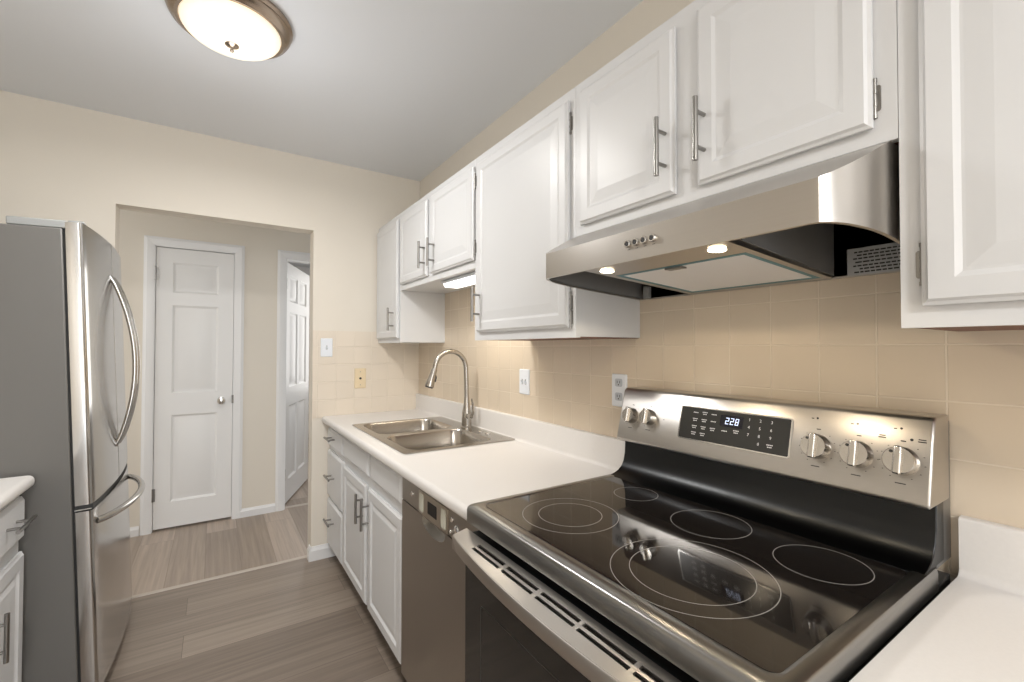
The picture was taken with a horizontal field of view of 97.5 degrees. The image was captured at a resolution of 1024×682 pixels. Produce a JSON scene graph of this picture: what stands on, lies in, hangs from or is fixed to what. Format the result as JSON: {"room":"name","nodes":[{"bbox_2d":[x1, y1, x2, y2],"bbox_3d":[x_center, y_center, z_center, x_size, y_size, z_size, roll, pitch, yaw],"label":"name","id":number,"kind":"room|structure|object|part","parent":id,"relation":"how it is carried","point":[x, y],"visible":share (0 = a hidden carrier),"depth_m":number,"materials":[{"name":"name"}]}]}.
{"room":"kitchen","nodes":[
{"label":"kitchen","id":0,"kind":"room"},
{"bbox_2d":[0,90,419,546],"bbox_3d":[-1.664,0.101,2.546,2.555,2.475,0.115,1,-1,-33],"label":"wall","id":1,"kind":"structure","parent":0,"point":[59,161],"depth_m":2.50,"materials":[{"name":"beige paint"}]},
{"bbox_2d":[307,543,335,561],"bbox_3d":[-1.179,1.301,2.799,0.171,0.085,0.059,1,-1,-33],"label":"baseboard","id":2,"kind":"structure","parent":1,"relation":"attached to","point":[322,551],"depth_m":2.76,"materials":[{"name":"white paint"}]},
{"bbox_2d":[312,330,418,417],"bbox_3d":[-0.940,0.209,2.952,0.688,0.540,0.004,1,-1,-33],"label":"tiled wall","id":3,"kind":"structure","parent":1,"relation":"attached to","point":[392,369],"depth_m":2.93,"materials":[{"name":"beige tile"}]},
{"bbox_2d":[321,338,332,356],"bbox_3d":[-1.155,0.041,2.802,0.070,0.115,0.014,1,-1,-33],"label":"light switch","id":4,"kind":"object","parent":3,"relation":"attached to","point":[326,343],"visible":1,"depth_m":2.80,"materials":[{"name":"white plastic"}]},
{"bbox_2d":[354,368,365,387],"bbox_3d":[-0.982,0.242,2.913,0.072,0.128,0.014,1,-1,-33],"label":"outlet","id":5,"kind":"object","parent":3,"relation":"attached to","point":[360,373],"visible":1,"depth_m":2.91,"materials":[{"name":"beige plastic"}]},
{"bbox_2d":[119,210,309,534],"bbox_3d":[-2.176,0.116,3.469,4.600,2.475,0.110,1,-1,-33],"label":"wall","id":6,"kind":"structure","parent":0,"point":[262,245],"depth_m":3.49,"materials":[{"name":"beige paint"}]},
{"bbox_2d":[130,526,138,537],"bbox_3d":[-3.280,1.305,2.646,1.676,0.065,0.014,1,-1,-33],"label":"baseboard","id":7,"kind":"structure","parent":6,"relation":"attached to","point":[134,531],"depth_m":3.09,"materials":[{"name":"white paint"}]},
{"bbox_2d":[140,235,244,535],"bbox_3d":[-2.342,0.306,3.323,0.606,2.088,0.166,1,-1,-33],"label":"door","id":8,"kind":"structure","parent":6,"relation":"in","point":[193,338],"depth_m":3.29,"materials":[{"name":"white paint"}]},
{"bbox_3d":[-2.179,0.446,3.367,0.054,0.054,0.062,1,-1,-33],"label":"knob","id":9,"kind":"part","parent":8,"relation":"part of","materials":[{"name":"silver metal"}]},
{"bbox_2d":[239,503,274,517],"bbox_3d":[-1.989,1.321,3.500,0.255,0.065,0.014,1,-1,-33],"label":"baseboard","id":10,"kind":"structure","parent":6,"relation":"attached to","point":[269,508],"depth_m":3.50,"materials":[{"name":"white paint"}]},
{"bbox_2d":[275,250,309,511],"bbox_3d":[-1.718,0.321,4.170,0.914,2.088,0.811,1,-1,-33],"label":"door","id":11,"kind":"structure","parent":6,"relation":"in","point":[293,285],"depth_m":3.86,"materials":[{"name":"white paint"}]},
{"bbox_2d":[104,437,406,681],"bbox_3d":[-0.719,1.344,1.243,4.600,0.050,11.500,1,-1,-33],"label":"floor","id":12,"kind":"structure","parent":0,"point":[301,620],"depth_m":2.21,"materials":[{"name":"brown wood"}]},
{"bbox_2d":[0,496,37,681],"bbox_3d":[-1.519,0.892,0.803,0.681,0.837,1.238,1,-1,-33],"label":"base cabinet","id":13,"kind":"object","parent":12,"relation":"on","point":[12,526],"visible":0.99,"depth_m":1.39,"materials":[{"name":"white paint"}]},
{"bbox_3d":[-1.438,0.838,1.260,0.040,0.137,0.012,1,-1,-33],"label":"handle","id":14,"kind":"part","parent":13,"relation":"part of","materials":[{"name":"silver metal"}]},
{"bbox_3d":[-1.447,0.944,1.222,0.018,0.517,0.598,1,-1,-33],"label":"door","id":15,"kind":"part","parent":13,"relation":"part of","materials":[{"name":"white paint"}]},
{"bbox_3d":[-1.446,0.574,1.228,0.018,0.137,0.598,1,-1,-33],"label":"drawer","id":16,"kind":"part","parent":13,"relation":"part of","materials":[{"name":"white paint"}]},
{"bbox_2d":[0,476,34,509],"bbox_3d":[-1.522,0.400,0.797,0.660,0.146,1.259,1,-1,-33],"label":"countertop","id":17,"kind":"structure","parent":13,"relation":"on","point":[11,488],"depth_m":1.39,"materials":[{"name":"laminate"}]},
{"bbox_3d":[-1.519,0.568,1.389,0.041,0.012,0.155,1,-1,-33],"label":"handle","id":18,"kind":"part","parent":13,"relation":"part of","materials":[{"name":"silver metal"}]},
{"bbox_2d":[0,216,144,681],"bbox_3d":[-1.990,0.451,1.733,0.893,1.749,0.782,1,-1,-33],"label":"refrigerator","id":19,"kind":"object","parent":12,"relation":"on","point":[65,421],"visible":1,"depth_m":1.56,"materials":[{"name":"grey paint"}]},
{"bbox_3d":[-1.524,0.595,1.603,0.044,0.004,0.046,-2,0,-33],"label":"hinge plate","id":20,"kind":"part","parent":19,"relation":"part of","materials":[{"name":"silver metal"}]},
{"bbox_3d":[-1.621,0.083,1.746,0.066,0.995,0.388,-2,0,-33],"label":"door","id":21,"kind":"part","parent":19,"relation":"part of","materials":[{"name":"metal"}]},
{"bbox_3d":[-1.704,0.929,1.915,0.066,0.647,0.782,-2,0,-33],"label":"freezer drawer","id":22,"kind":"part","parent":19,"relation":"part of","materials":[{"name":"metal"}]},
{"bbox_3d":[-1.839,0.088,2.075,0.066,0.995,0.388,-2,0,-33],"label":"door","id":23,"kind":"part","parent":19,"relation":"part of","materials":[{"name":"metal"}]},
{"bbox_3d":[-1.663,0.658,1.946,0.109,0.024,0.689,-2,0,-33],"label":"handle","id":24,"kind":"part","parent":19,"relation":"part of","materials":[{"name":"metal"}]},
{"bbox_3d":[-1.653,0.083,1.914,0.091,0.724,0.023,-2,0,-33],"label":"handle","id":25,"kind":"part","parent":19,"relation":"part of","materials":[{"name":"metal"}]},
{"bbox_3d":[-1.697,0.084,1.981,0.091,0.724,0.023,-2,0,-33],"label":"handle","id":26,"kind":"part","parent":19,"relation":"part of","materials":[{"name":"metal"}]},
{"bbox_2d":[132,555,306,598],"bbox_3d":[-1.656,1.336,2.550,0.927,0.006,0.026,1,-1,-33],"label":"threshold","id":27,"kind":"object","parent":12,"relation":"on","point":[305,556],"visible":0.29,"depth_m":2.53,"materials":[{"name":"beige"}]},
{"bbox_2d":[285,503,307,508],"bbox_3d":[-1.527,1.358,3.862,0.798,0.006,0.040,1,-1,-33],"label":"threshold","id":28,"kind":"object","parent":12,"relation":"on","point":[303,504],"visible":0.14,"depth_m":3.69,"materials":[{"name":"beige wood"}]},
{"bbox_2d":[323,427,345,563],"bbox_3d":[-0.810,0.926,2.781,0.643,0.837,0.411,1,-1,-33],"label":"base cabinet","id":29,"kind":"object","parent":12,"relation":"on","point":[336,459],"visible":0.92,"depth_m":2.60,"materials":[{"name":"white paint"}]},
{"bbox_3d":[-1.075,1.063,2.636,0.043,0.012,0.130,1,-1,-33],"label":"handle","id":30,"kind":"part","parent":29,"relation":"part of","materials":[{"name":"silver metal"}]},
{"bbox_3d":[-1.075,0.803,2.640,0.043,0.012,0.130,1,-1,-33],"label":"handle","id":31,"kind":"part","parent":29,"relation":"part of","materials":[{"name":"silver metal"}]},
{"bbox_3d":[-1.074,0.578,2.644,0.043,0.012,0.130,1,-1,-33],"label":"handle","id":32,"kind":"part","parent":29,"relation":"part of","materials":[{"name":"silver metal"}]},
{"bbox_3d":[-1.035,1.101,2.627,0.018,0.271,0.380,1,-1,-33],"label":"drawer","id":33,"kind":"part","parent":29,"relation":"part of","materials":[{"name":"white paint"}]},
{"bbox_3d":[-1.034,0.808,2.632,0.018,0.277,0.380,1,-1,-33],"label":"drawer","id":34,"kind":"part","parent":29,"relation":"part of","materials":[{"name":"white paint"}]},
{"bbox_3d":[-1.034,0.587,2.636,0.018,0.104,0.380,1,-1,-33],"label":"drawer","id":35,"kind":"part","parent":29,"relation":"part of","materials":[{"name":"white paint"}]},
{"bbox_2d":[342,437,402,663],"bbox_3d":[-0.433,0.917,2.215,0.640,0.837,0.946,1,-1,-33],"label":"base cabinet","id":36,"kind":"object","parent":12,"relation":"on","point":[372,491],"visible":0.32,"depth_m":1.96,"materials":[{"name":"white paint"}]},
{"bbox_3d":[-0.795,0.949,2.268,0.018,0.550,0.440,1,-1,-33],"label":"door","id":37,"kind":"part","parent":36,"relation":"part of","materials":[{"name":"white paint"}]},
{"bbox_3d":[-0.787,0.573,2.263,0.018,0.110,0.468,1,-1,-33],"label":"false drawer","id":38,"kind":"part","parent":36,"relation":"part of","materials":[{"name":"white paint"}]},
{"bbox_3d":[-0.718,0.783,2.103,0.040,0.137,0.012,1,-1,-33],"label":"handle","id":39,"kind":"part","parent":36,"relation":"part of","materials":[{"name":"silver metal"}]},
{"bbox_3d":[-0.666,0.785,2.025,0.040,0.137,0.012,1,-1,-33],"label":"handle","id":40,"kind":"part","parent":36,"relation":"part of","materials":[{"name":"silver metal"}]},
{"bbox_3d":[-0.530,0.943,1.868,0.018,0.550,0.444,1,-1,-33],"label":"door","id":41,"kind":"part","parent":36,"relation":"part of","materials":[{"name":"white paint"}]},
{"bbox_3d":[-0.524,0.567,1.865,0.018,0.110,0.400,1,-1,-33],"label":"false drawer","id":42,"kind":"part","parent":36,"relation":"part of","materials":[{"name":"white paint"}]},
{"bbox_2d":[322,393,624,520],"bbox_3d":[-0.372,0.423,2.141,0.630,0.146,1.968,1,-1,-33],"label":"countertop","id":43,"kind":"structure","parent":36,"relation":"on","point":[542,454],"depth_m":1.71,"materials":[{"name":"laminate"}]},
{"bbox_2d":[353,416,514,453],"bbox_3d":[-0.430,0.541,2.273,0.538,0.186,0.824,1,-1,-33],"label":"sink","id":44,"kind":"object","parent":43,"relation":"in","point":[408,436],"visible":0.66,"depth_m":2.28,"materials":[{"name":"metal"}]},
{"bbox_3d":[-0.565,0.546,2.427,0.403,0.177,0.355,1,-1,-33],"label":"bowl","id":45,"kind":"part","parent":44,"relation":"part of","materials":[{"name":"metal"}]},
{"bbox_3d":[-0.343,0.541,2.091,0.403,0.177,0.356,1,-1,-33],"label":"bowl","id":46,"kind":"part","parent":44,"relation":"part of","materials":[{"name":"metal"}]},
{"bbox_2d":[425,349,473,427],"bbox_3d":[-0.317,0.249,2.316,0.266,0.415,0.094,1,-1,-33],"label":"faucet","id":47,"kind":"object","parent":43,"relation":"on","point":[467,415],"visible":1,"depth_m":2.36,"materials":[{"name":"silver metal"}]},
{"bbox_3d":[-0.318,0.174,2.335,0.211,0.266,0.025,1,-1,-33],"label":"spout","id":48,"kind":"part","parent":47,"relation":"part of","materials":[{"name":"silver metal"}]},
{"bbox_3d":[-0.218,0.356,2.349,0.032,0.110,0.043,1,-1,-33],"label":"lever","id":49,"kind":"part","parent":47,"relation":"part of","materials":[{"name":"silver metal"}]},
{"bbox_2d":[401,477,477,681],"bbox_3d":[0.008,0.908,1.569,0.606,0.836,0.604,1,-1,-33],"label":"dishwasher","id":50,"kind":"object","parent":12,"relation":"on","point":[433,573],"visible":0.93,"depth_m":1.44,"materials":[{"name":"silver metal"}]},
{"bbox_3d":[-0.241,0.604,1.432,0.022,0.042,0.180,1,-1,-33],"label":"pocket handle","id":51,"kind":"part","parent":50,"relation":"part of","materials":[{"name":"silver metal"}]},
{"bbox_2d":[452,387,950,681],"bbox_3d":[0.338,0.719,0.970,0.725,1.156,0.756,1,-1,-33],"label":"range","id":52,"kind":"object","parent":12,"relation":"on","point":[734,538],"visible":1,"depth_m":0.87,"materials":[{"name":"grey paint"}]},
{"bbox_3d":[0.062,0.488,0.792,0.064,0.039,0.738,1,-1,-33],"label":"handle","id":53,"kind":"part","parent":52,"relation":"part of","materials":[{"name":"silver metal"}]},
{"bbox_3d":[0.090,0.778,0.806,0.005,0.600,0.742,1,-1,-33],"label":"door glass","id":54,"kind":"part","parent":52,"relation":"part of","materials":[{"name":"black glass"}]},
{"bbox_3d":[0.064,0.469,0.794,0.063,0.017,0.738,1,-1,-33],"label":"vent trim","id":55,"kind":"part","parent":52,"relation":"part of","materials":[{"name":"silver metal"}]},
{"bbox_3d":[0.115,0.786,0.822,0.055,0.625,0.744,1,-1,-33],"label":"oven door","id":56,"kind":"part","parent":52,"relation":"part of","materials":[{"name":"black"}]},
{"bbox_3d":[0.358,0.227,1.368,0.032,0.049,0.047,1,-1,-33],"label":"knob","id":57,"kind":"part","parent":52,"relation":"part of","materials":[{"name":"silver metal"}]},
{"bbox_3d":[0.396,0.223,1.314,0.032,0.049,0.047,1,-1,-33],"label":"knob","id":58,"kind":"part","parent":52,"relation":"part of","materials":[{"name":"silver metal"}]},
{"bbox_2d":[467,474,938,681],"bbox_3d":[0.325,0.428,0.966,0.563,0.041,0.756,1,-1,-33],"label":"cooktop","id":59,"kind":"object","parent":52,"relation":"in","point":[724,590],"depth_m":0.79,"materials":[{"name":"black glass"}]},
{"bbox_2d":[691,412,772,447],"bbox_3d":[0.539,0.215,1.113,0.015,0.060,0.210,1,-1,-33],"label":"print","id":60,"kind":"object","parent":52,"relation":"attached to","point":[728,429],"depth_m":1.10,"materials":[{"name":"white"}]},
{"bbox_3d":[0.540,0.218,1.114,0.022,0.082,0.281,1,-1,-33],"label":"display panel","id":61,"kind":"part","parent":52,"relation":"part of","materials":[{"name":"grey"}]},
{"bbox_2d":[628,406,926,484],"bbox_3d":[0.548,0.217,1.103,0.026,0.103,0.712,1,-1,-33],"label":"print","id":62,"kind":"object","parent":52,"relation":"on","point":[777,436],"depth_m":0.99,"materials":[{"name":"grey metal"}]},
{"bbox_3d":[0.578,0.224,1.129,0.116,0.160,0.738,1,-1,-33],"label":"control panel","id":63,"kind":"part","parent":52,"relation":"part of","materials":[{"name":"silver metal"}]},
{"bbox_3d":[0.637,0.222,0.946,0.034,0.054,0.052,1,-1,-33],"label":"knob","id":64,"kind":"part","parent":52,"relation":"part of","materials":[{"name":"silver metal"}]},
{"bbox_3d":[0.677,0.223,0.886,0.034,0.054,0.052,1,-1,-33],"label":"knob","id":65,"kind":"part","parent":52,"relation":"part of","materials":[{"name":"silver metal"}]},
{"bbox_3d":[0.715,0.221,0.828,0.034,0.054,0.052,1,-1,-33],"label":"knob","id":66,"kind":"part","parent":52,"relation":"part of","materials":[{"name":"silver metal"}]},
{"bbox_3d":[0.608,0.290,1.148,0.087,0.260,0.730,1,-1,-33],"label":"panel","id":67,"kind":"part","parent":52,"relation":"part of","materials":[{"name":"grey metal"}]},
{"bbox_3d":[0.820,0.888,0.317,0.643,0.837,0.846,1,-1,-33],"label":"base cabinet","id":68,"kind":"object","parent":12,"relation":"on","visible":0},
{"bbox_2d":[849,515,1023,681],"bbox_3d":[0.833,0.396,0.321,0.630,0.146,0.866,1,-1,-33],"label":"countertop","id":69,"kind":"structure","parent":68,"relation":"on","point":[973,630],"depth_m":0.69,"materials":[{"name":"stone"}]},
{"bbox_2d":[294,266,309,436],"bbox_3d":[-3.194,0.163,6.458,3.000,2.475,0.100,1,-1,-33],"label":"wall","id":70,"kind":"structure","parent":0,"point":[306,270],"depth_m":6.54,"materials":[{"name":"white paint"}]},
{"bbox_2d":[0,0,642,267],"bbox_3d":[-0.715,-1.180,1.284,4.600,0.050,11.500,1,-1,-33],"label":"ceiling","id":71,"kind":"structure","parent":0,"point":[397,88],"depth_m":1.89,"materials":[{"name":"white paint"}]},
{"bbox_2d":[165,0,292,60],"bbox_3d":[-0.991,-1.086,1.591,0.386,0.130,0.386,1,-1,-33],"label":"ceiling light","id":72,"kind":"object","parent":71,"relation":"attached to","point":[246,30],"visible":1,"depth_m":1.53,"materials":[{"name":"white glass"}]},
{"bbox_2d":[420,0,955,582],"bbox_3d":[1.373,0.068,0.179,0.100,2.475,7.185,1,-1,-33],"label":"wall","id":73,"kind":"structure","parent":0,"point":[648,15],"depth_m":1.84,"materials":[{"name":"beige paint"}]},
{"bbox_2d":[377,213,444,342],"bbox_3d":[-0.677,-0.368,2.880,0.342,0.762,0.428,1,-1,-33],"label":"upper cabinet","id":74,"kind":"object","parent":73,"relation":"attached to","point":[402,316],"visible":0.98,"depth_m":2.73,"materials":[{"name":"white paint"}]},
{"bbox_3d":[-0.779,-0.365,2.812,0.018,0.704,0.396,1,-1,-33],"label":"door","id":75,"kind":"part","parent":74,"relation":"part of","materials":[{"name":"white paint"}]},
{"bbox_3d":[-0.726,-0.130,2.675,0.040,0.137,0.012,1,-1,-33],"label":"handle","id":76,"kind":"part","parent":74,"relation":"part of","materials":[{"name":"silver metal"}]},
{"bbox_3d":[-0.647,0.011,2.894,0.264,0.002,0.420,1,-1,-33],"label":"panel","id":77,"kind":"part","parent":74,"relation":"part of","materials":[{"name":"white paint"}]},
{"bbox_2d":[400,159,476,293],"bbox_3d":[-0.305,-0.529,2.321,0.342,0.458,0.916,1,-1,-33],"label":"upper cabinet","id":78,"kind":"object","parent":73,"relation":"attached to","point":[438,242],"visible":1,"depth_m":2.15,"materials":[{"name":"white paint"}]},
{"bbox_3d":[-0.537,-0.525,2.449,0.018,0.392,0.388,1,-1,-33],"label":"door","id":79,"kind":"part","parent":78,"relation":"part of","materials":[{"name":"white paint"}]},
{"bbox_3d":[-0.461,-0.437,2.281,0.040,0.137,0.012,1,-1,-33],"label":"handle","id":80,"kind":"part","parent":78,"relation":"part of","materials":[{"name":"silver metal"}]},
{"bbox_3d":[-0.399,-0.433,2.187,0.040,0.137,0.012,1,-1,-33],"label":"handle","id":81,"kind":"part","parent":78,"relation":"part of","materials":[{"name":"silver metal"}]},
{"bbox_3d":[-0.278,-0.301,2.342,0.264,0.002,0.896,1,-1,-33],"label":"panel","id":82,"kind":"part","parent":78,"relation":"part of","materials":[{"name":"white paint"}]},
{"bbox_3d":[-0.281,-0.531,2.061,0.018,0.392,0.438,1,-1,-33],"label":"door","id":83,"kind":"part","parent":78,"relation":"part of","materials":[{"name":"white paint"}]},
{"bbox_2d":[441,272,474,287],"bbox_3d":[-0.197,-0.287,2.121,0.115,0.030,0.403,1,-1,-33],"label":"light","id":84,"kind":"object","parent":78,"relation":"attached to","point":[467,279],"visible":0.53,"depth_m":2.12,"materials":[{"name":"white plastic"}]},
{"bbox_2d":[470,87,639,340],"bbox_3d":[0.115,-0.386,1.683,0.342,0.762,0.629,1,-1,-33],"label":"upper cabinet","id":85,"kind":"object","parent":73,"relation":"attached to","point":[525,191],"visible":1,"depth_m":1.51,"materials":[{"name":"white paint"}]},
{"bbox_3d":[-0.148,-0.147,1.802,0.040,0.137,0.012,1,-1,-33],"label":"handle","id":86,"kind":"part","parent":85,"relation":"part of","materials":[{"name":"silver metal"}]},
{"bbox_3d":[0.016,-0.386,1.609,0.018,0.695,0.570,1,-1,-33],"label":"door","id":87,"kind":"part","parent":85,"relation":"part of","materials":[{"name":"white paint"}]},
{"bbox_3d":[0.145,-0.007,1.697,0.264,0.002,0.621,1,-1,-33],"label":"panel","id":88,"kind":"part","parent":85,"relation":"part of","materials":[{"name":"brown wood"}]},
{"bbox_2d":[419,272,1023,577],"bbox_3d":[0.559,0.072,1.317,0.004,0.780,4.381,1,-1,-33],"label":"tiled wall","id":89,"kind":"structure","parent":73,"relation":"attached to","point":[843,341],"depth_m":1.11,"materials":[{"name":"beige tile"}]},
{"bbox_2d":[519,369,529,394],"bbox_3d":[0.053,0.187,2.062,0.014,0.115,0.078,1,-1,-33],"label":"light switch","id":90,"kind":"object","parent":89,"relation":"attached to","point":[524,374],"visible":1,"depth_m":2.06,"materials":[{"name":"white plastic"}]},
{"bbox_2d":[612,374,626,406],"bbox_3d":[0.377,0.173,1.580,0.007,0.115,0.070,1,-1,-33],"label":"power outlet","id":91,"kind":"object","parent":89,"relation":"attached to","point":[619,381],"visible":0.96,"depth_m":1.58,"materials":[{"name":"white plastic"}]},
{"bbox_2d":[615,392,621,400],"bbox_3d":[0.374,0.196,1.578,0.001,0.028,0.033,1,-1,-33],"label":"socket","id":92,"kind":"object","parent":91,"relation":"attached to","point":[618,395],"depth_m":1.58,"materials":[{"name":"grey plastic"}]},
{"bbox_2d":[615,379,621,386],"bbox_3d":[0.374,0.146,1.579,0.001,0.028,0.033,1,-1,-33],"label":"socket","id":93,"kind":"object","parent":91,"relation":"attached to","point":[618,382],"depth_m":1.58,"materials":[{"name":"grey plastic"}]},
{"bbox_2d":[546,141,900,300],"bbox_3d":[0.454,-0.229,1.068,0.447,0.174,0.750,1,-1,-33],"label":"range hood","id":94,"kind":"object","parent":73,"relation":"attached to","point":[837,217],"visible":0.95,"depth_m":0.92,"materials":[{"name":"silver metal"}]},
{"bbox_2d":[599,269,614,272],"bbox_3d":[0.229,-0.168,1.085,0.039,0.005,0.039,1,-1,-33],"label":"lamp","id":95,"kind":"object","parent":94,"relation":"attached to","point":[600,270],"depth_m":1.08,"materials":[{"name":"white glass"}]},
{"bbox_2d":[706,246,728,252],"bbox_3d":[0.387,-0.172,0.847,0.039,0.005,0.039,1,-1,-33],"label":"lamp","id":96,"kind":"object","parent":94,"relation":"attached to","point":[709,249],"depth_m":0.84,"materials":[{"name":"white glass"}]},
{"bbox_2d":[853,245,899,272],"bbox_3d":[0.784,-0.174,0.957,0.001,0.047,0.097,1,-1,-33],"label":"vent","id":97,"kind":"object","parent":94,"relation":"attached to","point":[866,258],"depth_m":0.96,"materials":[{"name":"grey metal"}]},
{"bbox_2d":[576,0,898,236],"bbox_3d":[0.500,-0.547,1.103,0.342,0.458,0.766,1,-1,-33],"label":"upper cabinet","id":98,"kind":"object","parent":73,"relation":"attached to","point":[722,95],"visible":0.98,"depth_m":0.94,"materials":[{"name":"white paint"}]},
{"bbox_3d":[0.293,-0.542,1.193,0.018,0.397,0.329,1,-1,-33],"label":"door","id":99,"kind":"part","parent":98,"relation":"part of","materials":[{"name":"white paint"}]},
{"bbox_3d":[0.348,-0.454,1.058,0.040,0.137,0.012,1,-1,-33],"label":"handle","id":100,"kind":"part","parent":98,"relation":"part of","materials":[{"name":"silver metal"}]},
{"bbox_3d":[0.405,-0.457,0.973,0.040,0.137,0.012,1,-1,-33],"label":"handle","id":101,"kind":"part","parent":98,"relation":"part of","materials":[{"name":"silver metal"}]},
{"bbox_3d":[0.504,-0.546,0.874,0.018,0.397,0.319,1,-1,-33],"label":"door","id":102,"kind":"part","parent":98,"relation":"part of","materials":[{"name":"white paint"}]},
{"bbox_2d":[897,0,1023,330],"bbox_3d":[0.881,-0.404,0.525,0.342,0.762,0.613,1,-1,-33],"label":"upper cabinet","id":103,"kind":"object","parent":73,"relation":"attached to","point":[961,62],"visible":1,"depth_m":0.65,"materials":[{"name":"white paint"}]},
{"bbox_3d":[0.911,-0.025,0.539,0.264,0.002,0.605,1,-1,-33],"label":"panel","id":104,"kind":"part","parent":103,"relation":"part of","materials":[{"name":"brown wood"}]}
]}

